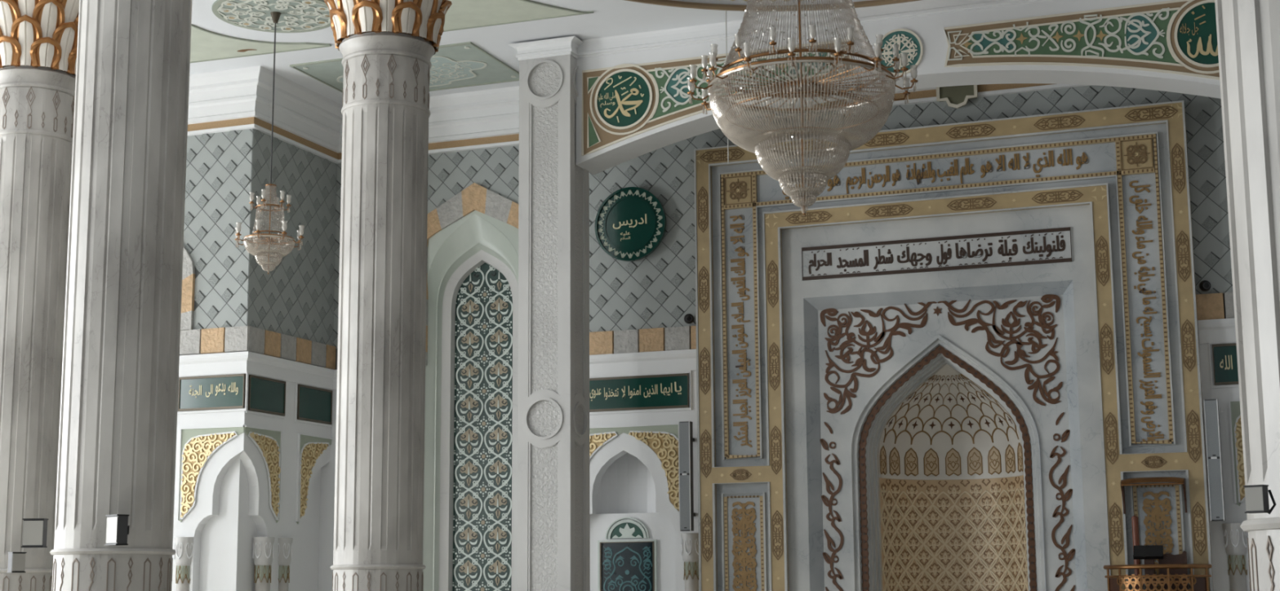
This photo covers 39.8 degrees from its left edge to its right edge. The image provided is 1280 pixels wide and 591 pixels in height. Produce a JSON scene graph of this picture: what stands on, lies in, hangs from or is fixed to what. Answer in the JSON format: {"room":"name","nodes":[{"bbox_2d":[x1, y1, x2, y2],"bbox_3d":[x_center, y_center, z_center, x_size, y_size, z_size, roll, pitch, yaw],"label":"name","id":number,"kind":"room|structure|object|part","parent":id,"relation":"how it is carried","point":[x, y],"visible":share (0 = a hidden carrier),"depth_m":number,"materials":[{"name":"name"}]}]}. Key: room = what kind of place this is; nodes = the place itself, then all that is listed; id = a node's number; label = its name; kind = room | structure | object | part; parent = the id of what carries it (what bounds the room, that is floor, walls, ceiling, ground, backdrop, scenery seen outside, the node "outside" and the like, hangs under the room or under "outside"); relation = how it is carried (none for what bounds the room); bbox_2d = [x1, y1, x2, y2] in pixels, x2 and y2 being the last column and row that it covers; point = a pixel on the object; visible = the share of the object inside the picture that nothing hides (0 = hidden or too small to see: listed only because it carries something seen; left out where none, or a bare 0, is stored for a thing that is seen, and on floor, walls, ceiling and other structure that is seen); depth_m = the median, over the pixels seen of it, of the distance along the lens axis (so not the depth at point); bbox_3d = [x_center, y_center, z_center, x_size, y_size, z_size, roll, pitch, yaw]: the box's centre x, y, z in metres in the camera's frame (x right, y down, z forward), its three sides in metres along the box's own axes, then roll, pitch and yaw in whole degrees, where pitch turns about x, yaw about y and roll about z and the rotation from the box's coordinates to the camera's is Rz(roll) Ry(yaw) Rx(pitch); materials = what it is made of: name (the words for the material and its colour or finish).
{"room":"mosque","nodes":[
{"label":"mosque","id":0,"kind":"room"},
{"bbox_2d":[171,128,337,590],"bbox_3d":[-6.471,1.485,23.055,4.657,7.980,2.275,-4,-10,21],"label":"wall","id":1,"kind":"structure","parent":0,"point":[241,477],"depth_m":21.79,"materials":[{"name":"tile"}]},
{"bbox_2d":[177,370,248,413],"bbox_3d":[-5.187,1.177,21.430,0.993,0.479,0.035,-4,-10,21],"label":"inscription panel","id":2,"kind":"object","parent":1,"relation":"attached to","point":[226,392],"visible":0.99,"depth_m":21.42,"materials":[{"name":"green ceramic"}]},
{"bbox_2d":[245,373,286,418],"bbox_3d":[-4.572,1.227,21.682,0.035,0.493,0.856,-4,-10,21],"label":"inscription panel","id":3,"kind":"object","parent":1,"relation":"attached to","point":[265,394],"visible":1,"depth_m":21.66,"materials":[{"name":"green ceramic"}]},
{"bbox_2d":[294,382,333,426],"bbox_3d":[-4.174,1.401,22.703,0.035,0.508,0.876,-4,-10,21],"label":"inscription panel","id":4,"kind":"object","parent":1,"relation":"attached to","point":[314,404],"visible":1,"depth_m":22.67,"materials":[{"name":"green ceramic"}]},
{"bbox_2d":[189,0,871,105],"bbox_3d":[-0.366,-6.641,11.588,26.000,4.271,22.100,-4,-10,21],"label":"ceiling","id":5,"kind":"structure","parent":0,"point":[474,54],"depth_m":20.30,"materials":[{"name":"paint"}]},
{"bbox_2d":[234,11,304,274],"bbox_3d":[-4.034,-1.681,19.394,0.733,2.940,0.735,2,-10,-16],"label":"crystal chandelier","id":6,"kind":"object","parent":5,"relation":"hanging from","point":[269,241],"visible":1,"depth_m":19.23,"materials":[{"name":"beige"}]},
{"bbox_3d":[-4.352,-0.591,19.250,0.127,0.092,0.065,-4,-10,21],"label":"lamp arm","id":7,"kind":"part","parent":6,"relation":"part of","materials":[{"name":"gold metal"}]},
{"bbox_3d":[-4.284,-0.630,19.017,0.131,0.091,0.061,6,-11,-33],"label":"lamp arm","id":8,"kind":"part","parent":6,"relation":"part of","materials":[{"name":"gold metal"}]},
{"bbox_3d":[-4.062,-0.652,18.893,0.061,0.092,0.129,-4,-10,21],"label":"lamp arm","id":9,"kind":"part","parent":6,"relation":"part of","materials":[{"name":"gold metal"}]},
{"bbox_3d":[-4.027,-0.734,19.238,0.100,1.020,0.100,-4,-10,21],"label":"stem","id":10,"kind":"part","parent":6,"relation":"part of","materials":[{"name":"gold metal"}]},
{"bbox_3d":[-4.035,-2.121,19.464,0.016,1.830,0.022,4,-10,-24],"label":"cord","id":11,"kind":"part","parent":6,"relation":"part of","materials":[{"name":"metal"}]},
{"bbox_3d":[-3.832,-0.643,18.954,0.129,0.092,0.061,-8,-12,38],"label":"lamp arm","id":12,"kind":"part","parent":6,"relation":"part of","materials":[{"name":"gold metal"}]},
{"bbox_3d":[-3.700,-0.607,19.181,0.128,0.092,0.065,-4,-10,21],"label":"lamp arm","id":13,"kind":"part","parent":6,"relation":"part of","materials":[{"name":"gold metal"}]},
{"bbox_3d":[-2.841,-2.773,21.913,2.430,0.041,1.590,-4,-10,21],"label":"panel","id":14,"kind":"part","parent":5,"relation":"part of","materials":[{"name":"paint"}]},
{"bbox_2d":[624,0,920,11],"bbox_3d":[1.514,-3.773,16.033,7.300,0.065,7.300,-4,-10,21],"label":"trim","id":15,"kind":"structure","parent":5,"relation":"attached to","point":[661,2],"depth_m":19.50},
{"bbox_2d":[725,9,728,163],"bbox_3d":[0.957,-2.314,19.432,0.011,1.768,0.012,-4,-10,21],"label":"cable","id":16,"kind":"object","parent":15,"relation":"hanging from","point":[726,10],"visible":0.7,"depth_m":19.41,"materials":[{"name":"metal"}]},
{"bbox_2d":[686,0,917,215],"bbox_3d":[1.385,-4.341,15.796,1.967,7.400,1.971,-4,-10,21],"label":"crystal chandelier","id":17,"kind":"object","parent":5,"relation":"hanging from","point":[800,88],"visible":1,"depth_m":15.21,"materials":[{"name":"beige"}]},
{"bbox_3d":[0.516,-1.755,15.532,0.206,0.097,0.065,-1,-9,3],"label":"lamp arm","id":18,"kind":"part","parent":17,"relation":"part of","materials":[{"name":"gold metal"}]},
{"bbox_3d":[0.525,-1.816,15.167,0.205,0.096,0.067,0,-9,-4],"label":"lamp arm","id":19,"kind":"part","parent":17,"relation":"part of","materials":[{"name":"gold metal"}]},
{"bbox_3d":[0.617,-1.935,15.373,0.175,0.092,0.061,-1,-9,3],"label":"lamp arm","id":20,"kind":"part","parent":17,"relation":"part of","materials":[{"name":"gold metal"}]},
{"bbox_3d":[0.636,-1.705,15.841,0.206,0.097,0.065,-8,-12,38],"label":"lamp arm","id":21,"kind":"part","parent":17,"relation":"part of","materials":[{"name":"gold metal"}]},
{"bbox_3d":[0.670,-1.886,15.675,0.174,0.092,0.065,-4,-10,21],"label":"lamp arm","id":22,"kind":"part","parent":17,"relation":"part of","materials":[{"name":"gold metal"}]},
{"bbox_3d":[0.668,-1.868,14.858,0.207,0.096,0.065,6,-11,-33],"label":"lamp arm","id":23,"kind":"part","parent":17,"relation":"part of","materials":[{"name":"gold metal"}]},
{"bbox_3d":[0.680,-1.983,15.091,0.174,0.091,0.061,6,-11,-33],"label":"lamp arm","id":24,"kind":"part","parent":17,"relation":"part of","materials":[{"name":"gold metal"}]},
{"bbox_3d":[0.836,-1.844,15.934,0.176,0.092,0.061,-8,-12,38],"label":"lamp arm","id":25,"kind":"part","parent":17,"relation":"part of","materials":[{"name":"metal"}]},
{"bbox_3d":[0.891,-1.663,16.107,0.067,0.097,0.205,9,-13,-44],"label":"lamp arm","id":26,"kind":"part","parent":17,"relation":"part of","materials":[{"name":"metal"}]},
{"bbox_3d":[0.867,-2.027,14.829,0.174,0.091,0.062,6,-12,-36],"label":"lamp arm","id":27,"kind":"part","parent":17,"relation":"part of","materials":[{"name":"gold metal"}]},
{"bbox_3d":[0.912,-1.908,14.627,0.066,0.096,0.205,-4,-10,23],"label":"lamp arm","id":28,"kind":"part","parent":17,"relation":"part of","materials":[{"name":"gold metal"}]},
{"bbox_3d":[1.207,-1.643,16.241,0.065,0.097,0.207,2,-10,-15],"label":"lamp arm","id":29,"kind":"part","parent":17,"relation":"part of","materials":[{"name":"metal"}]},
{"bbox_3d":[1.120,-2.054,14.676,0.061,0.092,0.176,-4,-10,21],"label":"lamp arm","id":30,"kind":"part","parent":17,"relation":"part of","materials":[{"name":"gold metal"}]},
{"bbox_3d":[1.259,-1.932,14.495,0.072,0.096,0.204,-4,-10,21],"label":"lamp arm","id":31,"kind":"part","parent":17,"relation":"part of","materials":[{"name":"gold metal"}]},
{"bbox_3d":[1.394,-3.009,15.576,0.340,4.700,0.340,-4,-10,21],"label":"stem","id":32,"kind":"part","parent":17,"relation":"part of","materials":[{"name":"clear glass"}]},
{"bbox_3d":[1.546,-1.643,16.253,0.072,0.096,0.204,-4,-10,21],"label":"lamp arm","id":33,"kind":"part","parent":17,"relation":"part of","materials":[{"name":"metal"}]},
{"bbox_3d":[1.412,-2.065,14.623,0.062,0.092,0.173,2,-10,-12],"label":"lamp arm","id":34,"kind":"part","parent":17,"relation":"part of","materials":[{"name":"gold metal"}]},
{"bbox_3d":[1.598,-1.932,14.507,0.065,0.097,0.207,2,-10,-15],"label":"lamp arm","id":35,"kind":"part","parent":17,"relation":"part of","materials":[{"name":"gold metal"}]},
{"bbox_3d":[1.893,-1.668,16.122,0.066,0.096,0.206,-4,-10,23],"label":"lamp arm","id":36,"kind":"part","parent":17,"relation":"part of","materials":[{"name":"metal"}]},
{"bbox_3d":[1.729,-2.055,14.694,0.061,0.092,0.174,2,-10,-15],"label":"lamp arm","id":37,"kind":"part","parent":17,"relation":"part of","materials":[{"name":"gold metal"}]},
{"bbox_3d":[1.914,-1.912,14.641,0.067,0.097,0.205,9,-13,-44],"label":"lamp arm","id":38,"kind":"part","parent":17,"relation":"part of","materials":[{"name":"gold metal"}]},
{"bbox_3d":[1.968,-2.029,14.863,0.175,0.092,0.061,-8,-12,38],"label":"lamp arm","id":39,"kind":"part","parent":17,"relation":"part of","materials":[{"name":"gold metal"}]},
{"bbox_3d":[2.136,-1.708,15.889,0.207,0.096,0.065,6,-11,-33],"label":"lamp arm","id":40,"kind":"part","parent":17,"relation":"part of","materials":[{"name":"metal"}]},
{"bbox_3d":[2.123,-1.891,15.707,0.174,0.091,0.061,6,-11,-33],"label":"lamp arm","id":41,"kind":"part","parent":17,"relation":"part of","materials":[{"name":"glass"}]},
{"bbox_3d":[2.133,-1.987,15.122,0.174,0.092,0.065,-4,-10,21],"label":"lamp arm","id":42,"kind":"part","parent":17,"relation":"part of","materials":[{"name":"gold metal"}]},
{"bbox_3d":[2.186,-1.938,15.424,0.176,0.092,0.061,-1,-9,3],"label":"lamp arm","id":43,"kind":"part","parent":17,"relation":"part of","materials":[{"name":"gold metal"}]},
{"bbox_3d":[2.169,-1.870,14.907,0.206,0.097,0.065,-8,-12,38],"label":"lamp arm","id":44,"kind":"part","parent":17,"relation":"part of","materials":[{"name":"gold metal"}]},
{"bbox_3d":[2.280,-1.760,15.581,0.205,0.096,0.067,0,-9,-4],"label":"lamp arm","id":45,"kind":"part","parent":17,"relation":"part of","materials":[{"name":"gold metal"}]},
{"bbox_3d":[2.289,-1.820,15.216,0.206,0.097,0.065,-1,-9,3],"label":"lamp arm","id":46,"kind":"part","parent":17,"relation":"part of","materials":[{"name":"gold metal"}]},
{"bbox_2d":[318,84,1249,590],"bbox_3d":[2.090,1.095,21.055,13.500,7.980,0.615,-4,-10,21],"label":"wall","id":47,"kind":"structure","parent":0,"point":[638,308],"depth_m":21.59,"materials":[{"name":"tile"}]},
{"bbox_2d":[422,210,518,590],"bbox_3d":[-2.039,2.020,22.433,1.800,6.660,0.360,-4,-10,21],"label":"arched window","id":48,"kind":"structure","parent":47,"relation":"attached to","point":[470,537],"depth_m":22.64,"materials":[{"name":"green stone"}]},
{"bbox_2d":[597,516,657,590],"bbox_3d":[-0.153,3.494,21.413,0.759,1.614,0.037,-4,-10,21],"label":"decorative panel","id":49,"kind":"object","parent":47,"relation":"attached to","point":[631,565],"visible":1,"depth_m":21.47,"materials":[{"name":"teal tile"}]},
{"bbox_3d":[-0.151,3.632,21.392,0.759,1.336,0.032,-4,-10,21],"label":"white frame","id":50,"kind":"part","parent":49,"relation":"part of","materials":[{"name":"tile"}]},
{"bbox_3d":[-0.155,3.630,21.383,0.708,1.294,0.021,-4,-10,21],"label":"dark frame","id":51,"kind":"part","parent":49,"relation":"part of","materials":[{"name":"brown metal"}]},
{"bbox_2d":[595,186,666,261],"bbox_3d":[-0.116,-0.881,21.890,0.928,0.928,0.081,-4,-10,21],"label":"roundel","id":52,"kind":"object","parent":47,"relation":"attached to","point":[630,223],"visible":1,"depth_m":21.87,"materials":[{"name":"green ceramic"}]},
{"bbox_2d":[187,66,1091,164],"bbox_3d":[-0.566,-2.481,21.205,17.500,0.840,2.235,-4,-10,21],"label":"trim","id":53,"kind":"structure","parent":47,"relation":"attached to","point":[238,99],"depth_m":22.38,"materials":[{"name":"white paint"}]},
{"bbox_2d":[589,370,692,414],"bbox_3d":[-0.183,1.198,21.649,1.713,0.481,0.035,-4,-10,21],"label":"inscription panel","id":54,"kind":"object","parent":47,"relation":"attached to","point":[655,392],"visible":0.77,"depth_m":21.57,"materials":[{"name":"green ceramic"}]},
{"bbox_2d":[678,421,695,531],"bbox_3d":[0.579,2.155,21.057,0.145,1.290,0.295,-4,-10,21],"label":"loudspeaker","id":55,"kind":"object","parent":47,"relation":"attached to","point":[686,439],"visible":1,"depth_m":20.93,"materials":[{"name":"silver metal"}]},
{"bbox_2d":[679,422,688,473],"bbox_3d":[0.527,1.806,20.986,0.125,0.601,0.014,-4,-10,21],"label":"grille","id":56,"kind":"object","parent":55,"relation":"attached to","point":[683,426],"depth_m":20.98,"materials":[{"name":"silver metal"}]},
{"bbox_2d":[680,475,689,529],"bbox_3d":[0.532,2.442,20.881,0.125,0.641,0.014,-4,-10,21],"label":"grille","id":57,"kind":"object","parent":55,"relation":"attached to","point":[684,479],"depth_m":20.87,"materials":[{"name":"silver metal"}]},
{"bbox_2d":[684,313,693,324],"bbox_3d":[0.599,0.284,21.425,0.124,0.124,0.176,-4,-10,21],"label":"security camera","id":58,"kind":"object","parent":47,"relation":"attached to","point":[688,318],"visible":1,"depth_m":21.37,"materials":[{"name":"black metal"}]},
{"bbox_2d":[1199,280,1210,291],"bbox_3d":[6.171,-0.103,19.318,0.124,0.124,0.176,-4,-10,21],"label":"security camera","id":59,"kind":"object","parent":47,"relation":"attached to","point":[1205,286],"visible":1,"depth_m":19.26,"materials":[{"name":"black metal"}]},
{"bbox_2d":[1203,399,1225,520],"bbox_3d":[6.156,1.767,18.949,0.145,1.290,0.295,-4,-10,21],"label":"loudspeaker","id":60,"kind":"object","parent":47,"relation":"attached to","point":[1214,460],"visible":1,"depth_m":18.82,"materials":[{"name":"silver metal"}]},
{"bbox_2d":[1204,400,1219,457],"bbox_3d":[6.105,1.419,18.877,0.125,0.601,0.014,-4,-10,21],"label":"grille","id":61,"kind":"object","parent":60,"relation":"attached to","point":[1211,406],"depth_m":18.87,"materials":[{"name":"silver metal"}]},
{"bbox_2d":[1208,458,1223,519],"bbox_3d":[6.109,2.055,18.772,0.125,0.641,0.014,-4,-10,21],"label":"grille","id":62,"kind":"object","parent":60,"relation":"attached to","point":[1215,465],"depth_m":18.77,"materials":[{"name":"silver metal"}]},
{"bbox_2d":[1208,342,1239,388],"bbox_3d":[6.641,0.725,19.070,0.950,0.508,0.035,-4,-10,21],"label":"inscription panel","id":63,"kind":"object","parent":47,"relation":"attached to","point":[1225,371],"visible":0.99,"depth_m":19.17,"materials":[{"name":"green ceramic"}]},
{"bbox_3d":[-0.781,3.442,10.055,27.000,0.200,25.000,-4,-10,21],"label":"floor","id":64,"kind":"structure","parent":0,"visible":0},
{"bbox_2d":[0,0,79,590],"bbox_3d":[-6.159,0.599,17.604,1.556,7.945,1.555,-7,-12,37],"label":"fluted column","id":65,"kind":"structure","parent":64,"relation":"on","point":[38,38],"depth_m":17.46,"materials":[{"name":"white stone"}]},
{"bbox_2d":[6,551,26,573],"bbox_3d":[-5.899,2.522,16.720,0.120,0.192,0.146,-8,-12,39],"label":"floodlight","id":66,"kind":"object","parent":65,"relation":"attached to","point":[16,560],"visible":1,"depth_m":16.68,"materials":[{"name":"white glass"}]},
{"bbox_3d":[-5.859,2.516,16.688,0.005,0.163,0.131,-8,-12,39],"label":"glass","id":67,"kind":"part","parent":66,"relation":"part of","materials":[{"name":"grey glass"}]},
{"bbox_2d":[21,518,48,547],"bbox_3d":[-4.409,1.737,12.927,0.159,0.209,0.167,-1,-9,1],"label":"floodlight","id":68,"kind":"object","parent":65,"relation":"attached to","point":[34,530],"visible":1,"depth_m":12.85,"materials":[{"name":"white glass"}]},
{"bbox_3d":[-4.410,1.725,12.853,0.142,0.177,0.006,-1,-9,1],"label":"glass","id":69,"kind":"part","parent":68,"relation":"part of","materials":[{"name":"grey glass"}]},
{"bbox_2d":[49,0,191,590],"bbox_3d":[-3.803,-0.205,13.073,1.556,7.871,1.555,-7,-12,37],"label":"fluted column","id":70,"kind":"structure","parent":64,"relation":"on","point":[117,452],"depth_m":12.73,"materials":[{"name":"white stone"}]},
{"bbox_2d":[104,514,129,545],"bbox_3d":[-3.600,1.621,12.230,0.127,0.209,0.159,9,-13,-44],"label":"floodlight","id":71,"kind":"object","parent":70,"relation":"attached to","point":[117,527],"visible":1,"depth_m":12.17,"materials":[{"name":"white glass"}]},
{"bbox_3d":[-3.639,1.615,12.192,0.006,0.177,0.142,9,-13,-44],"label":"glass","id":72,"kind":"part","parent":71,"relation":"part of","materials":[{"name":"white glass"}]},
{"bbox_2d":[173,537,193,590],"bbox_3d":[-5.461,4.041,21.114,0.260,2.290,0.260,-4,-10,21],"label":"column","id":73,"kind":"structure","parent":64,"relation":"on","point":[184,547],"depth_m":21.16,"materials":[{"name":"stone"}]},
{"bbox_2d":[252,537,275,590],"bbox_3d":[-4.561,4.066,21.302,0.260,2.290,0.260,-4,-10,21],"label":"column","id":74,"kind":"structure","parent":64,"relation":"on","point":[263,555],"depth_m":21.35,"materials":[{"name":"stone"}]},
{"bbox_2d":[277,537,293,590],"bbox_3d":[-4.414,4.127,21.680,0.260,2.290,0.260,-4,-10,21],"label":"column","id":75,"kind":"structure","parent":64,"relation":"on","point":[285,544],"depth_m":21.73,"materials":[{"name":"stone"}]},
{"bbox_2d":[324,0,452,590],"bbox_3d":[-2.422,0.409,16.614,1.556,7.945,1.555,-7,-12,37],"label":"fluted column","id":76,"kind":"structure","parent":64,"relation":"on","point":[387,47],"depth_m":16.36,"materials":[{"name":"stone"}]},
{"bbox_2d":[507,35,590,590],"bbox_3d":[-1.005,0.999,20.254,0.850,7.950,0.660,-4,-10,21],"label":"carved pillar","id":77,"kind":"structure","parent":64,"relation":"on","point":[553,515],"depth_m":20.18,"materials":[{"name":"stone"}]},
{"bbox_3d":[-1.063,3.119,19.712,0.390,2.991,0.008,-4,-10,21],"label":"carved panel","id":78,"kind":"part","parent":77,"relation":"part of","materials":[{"name":"stone"}]},
{"bbox_3d":[-1.088,-0.558,20.320,0.390,3.448,0.008,-4,-10,21],"label":"carved panel","id":79,"kind":"part","parent":77,"relation":"part of","materials":[{"name":"stone"}]},
{"bbox_3d":[-0.721,-0.540,20.448,0.008,3.490,0.330,-4,-10,21],"label":"carved panel","id":80,"kind":"part","parent":77,"relation":"part of","materials":[{"name":"stone"}]},
{"bbox_3d":[-0.695,3.127,19.841,0.008,3.013,0.330,-4,-10,21],"label":"carved panel","id":81,"kind":"part","parent":77,"relation":"part of","materials":[{"name":"stone"}]},
{"bbox_2d":[680,533,698,590],"bbox_3d":[0.624,3.967,20.928,0.260,2.290,0.260,-4,-10,21],"label":"column","id":82,"kind":"structure","parent":64,"relation":"on","point":[689,541],"depth_m":20.97,"materials":[{"name":"stone"}]},
{"bbox_2d":[575,0,1221,174],"bbox_3d":[3.304,0.724,18.865,8.440,7.980,0.590,-4,-10,21],"label":"arch","id":83,"kind":"object","parent":64,"relation":"on","point":[633,101],"depth_m":19.33,"materials":[{"name":"white paint"}]},
{"bbox_3d":[3.179,-3.155,19.246,8.440,0.200,0.040,-4,-10,21],"label":"moulding","id":84,"kind":"part","parent":83,"relation":"part of","materials":[{"name":"white paint"}]},
{"bbox_2d":[693,100,1213,590],"bbox_3d":[3.627,2.321,20.503,5.718,8.448,1.552,-4,-10,21],"label":"mihrab","id":85,"kind":"object","parent":64,"relation":"on","point":[852,435],"visible":1,"depth_m":20.41,"materials":[{"name":"white stone"}]},
{"bbox_3d":[3.368,-0.471,20.330,3.114,0.391,0.023,-4,-10,21],"label":"tablet frame","id":86,"kind":"part","parent":85,"relation":"part of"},
{"bbox_3d":[3.464,2.736,19.997,1.976,4.378,0.042,-4,-10,21],"label":"carved moulding","id":87,"kind":"part","parent":85,"relation":"part of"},
{"bbox_2d":[1103,476,1211,590],"bbox_3d":[5.433,3.291,18.556,1.110,2.785,0.443,-4,-10,21],"label":"balcony","id":88,"kind":"object","parent":64,"relation":"on","point":[1198,582],"visible":1,"depth_m":18.51,"materials":[{"name":"brown wood"}]},
{"bbox_3d":[5.042,3.407,18.736,0.012,0.820,0.232,3,-10,-17],"label":"panel","id":89,"kind":"part","parent":88,"relation":"part of","materials":[{"name":"brown wood"}]},
{"bbox_2d":[1131,515,1140,590],"bbox_3d":[5.279,3.111,18.734,0.072,1.560,0.076,-4,-10,21],"label":"wooden staff","id":90,"kind":"object","parent":88,"relation":"on","point":[1135,518],"visible":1,"depth_m":18.80,"materials":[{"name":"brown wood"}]},
{"bbox_3d":[5.274,2.366,18.857,0.072,0.050,0.076,-4,-10,21],"label":"knob","id":91,"kind":"part","parent":90,"relation":"part of","materials":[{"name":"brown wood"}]},
{"bbox_2d":[1133,545,1163,590],"bbox_3d":[5.350,3.239,18.517,0.300,1.236,0.170,-4,-10,21],"label":"lectern","id":92,"kind":"object","parent":88,"relation":"on","point":[1148,553],"visible":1,"depth_m":18.58,"materials":[{"name":"black metal"}]},
{"bbox_3d":[5.369,3.294,18.555,0.100,1.140,0.070,-4,-10,21],"label":"post","id":93,"kind":"part","parent":92,"relation":"part of","materials":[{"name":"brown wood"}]},
{"bbox_2d":[1121,476,1183,484],"bbox_3d":[5.474,1.977,18.886,0.635,0.085,0.200,-4,-10,21],"label":"hood","id":94,"kind":"object","parent":88,"relation":"attached to","point":[1171,480],"depth_m":18.81,"materials":[{"name":"brown wood"}]},
{"bbox_3d":[5.393,3.247,18.457,0.812,0.676,0.190,-4,-10,21],"label":"scroll panel","id":95,"kind":"part","parent":88,"relation":"part of","materials":[{"name":"brown wood"}]},
{"bbox_3d":[5.422,2.851,18.606,1.110,0.048,0.396,-4,-10,21],"label":"handrail","id":96,"kind":"part","parent":88,"relation":"part of","materials":[{"name":"brown wood"}]},
{"bbox_3d":[5.426,3.362,18.524,1.092,0.861,0.379,-4,-10,21],"label":"rail","id":97,"kind":"part","parent":88,"relation":"part of","materials":[{"name":"brown wood"}]},
{"bbox_2d":[1158,550,1188,590],"bbox_3d":[5.585,3.256,18.461,0.295,1.180,0.200,-4,-10,21],"label":"wooden chair","id":98,"kind":"object","parent":88,"relation":"on","point":[1168,558],"visible":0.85,"depth_m":18.58,"materials":[{"name":"brown wood"}]},
{"bbox_3d":[5.856,3.351,18.429,0.232,0.820,0.012,5,-11,-30],"label":"panel","id":99,"kind":"part","parent":88,"relation":"part of","materials":[{"name":"brown wood"}]},
{"bbox_2d":[1222,522,1248,590],"bbox_3d":[6.373,3.568,18.754,0.260,2.290,0.260,-4,-10,21],"label":"column","id":100,"kind":"structure","parent":64,"relation":"on","point":[1235,540],"depth_m":18.80,"materials":[{"name":"stone"}]},
{"bbox_2d":[1214,0,1279,590],"bbox_3d":[2.563,-1.282,6.591,1.556,7.945,1.555,-7,-12,37],"label":"fluted column","id":101,"kind":"structure","parent":64,"relation":"on","point":[1248,31],"depth_m":6.29,"materials":[{"name":"white stone"}]},
{"bbox_2d":[1243,484,1275,514],"bbox_3d":[2.118,0.697,6.036,0.060,0.100,0.091,8,-13,-43],"label":"floodlight","id":102,"kind":"object","parent":101,"relation":"attached to","point":[1256,496],"visible":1,"depth_m":6.02,"materials":[{"name":"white glass"}]},
{"bbox_3d":[2.092,0.693,6.026,0.003,0.080,0.064,8,-13,-43],"label":"glass","id":103,"kind":"part","parent":102,"relation":"part of","materials":[{"name":"grey glass"}]}
]}

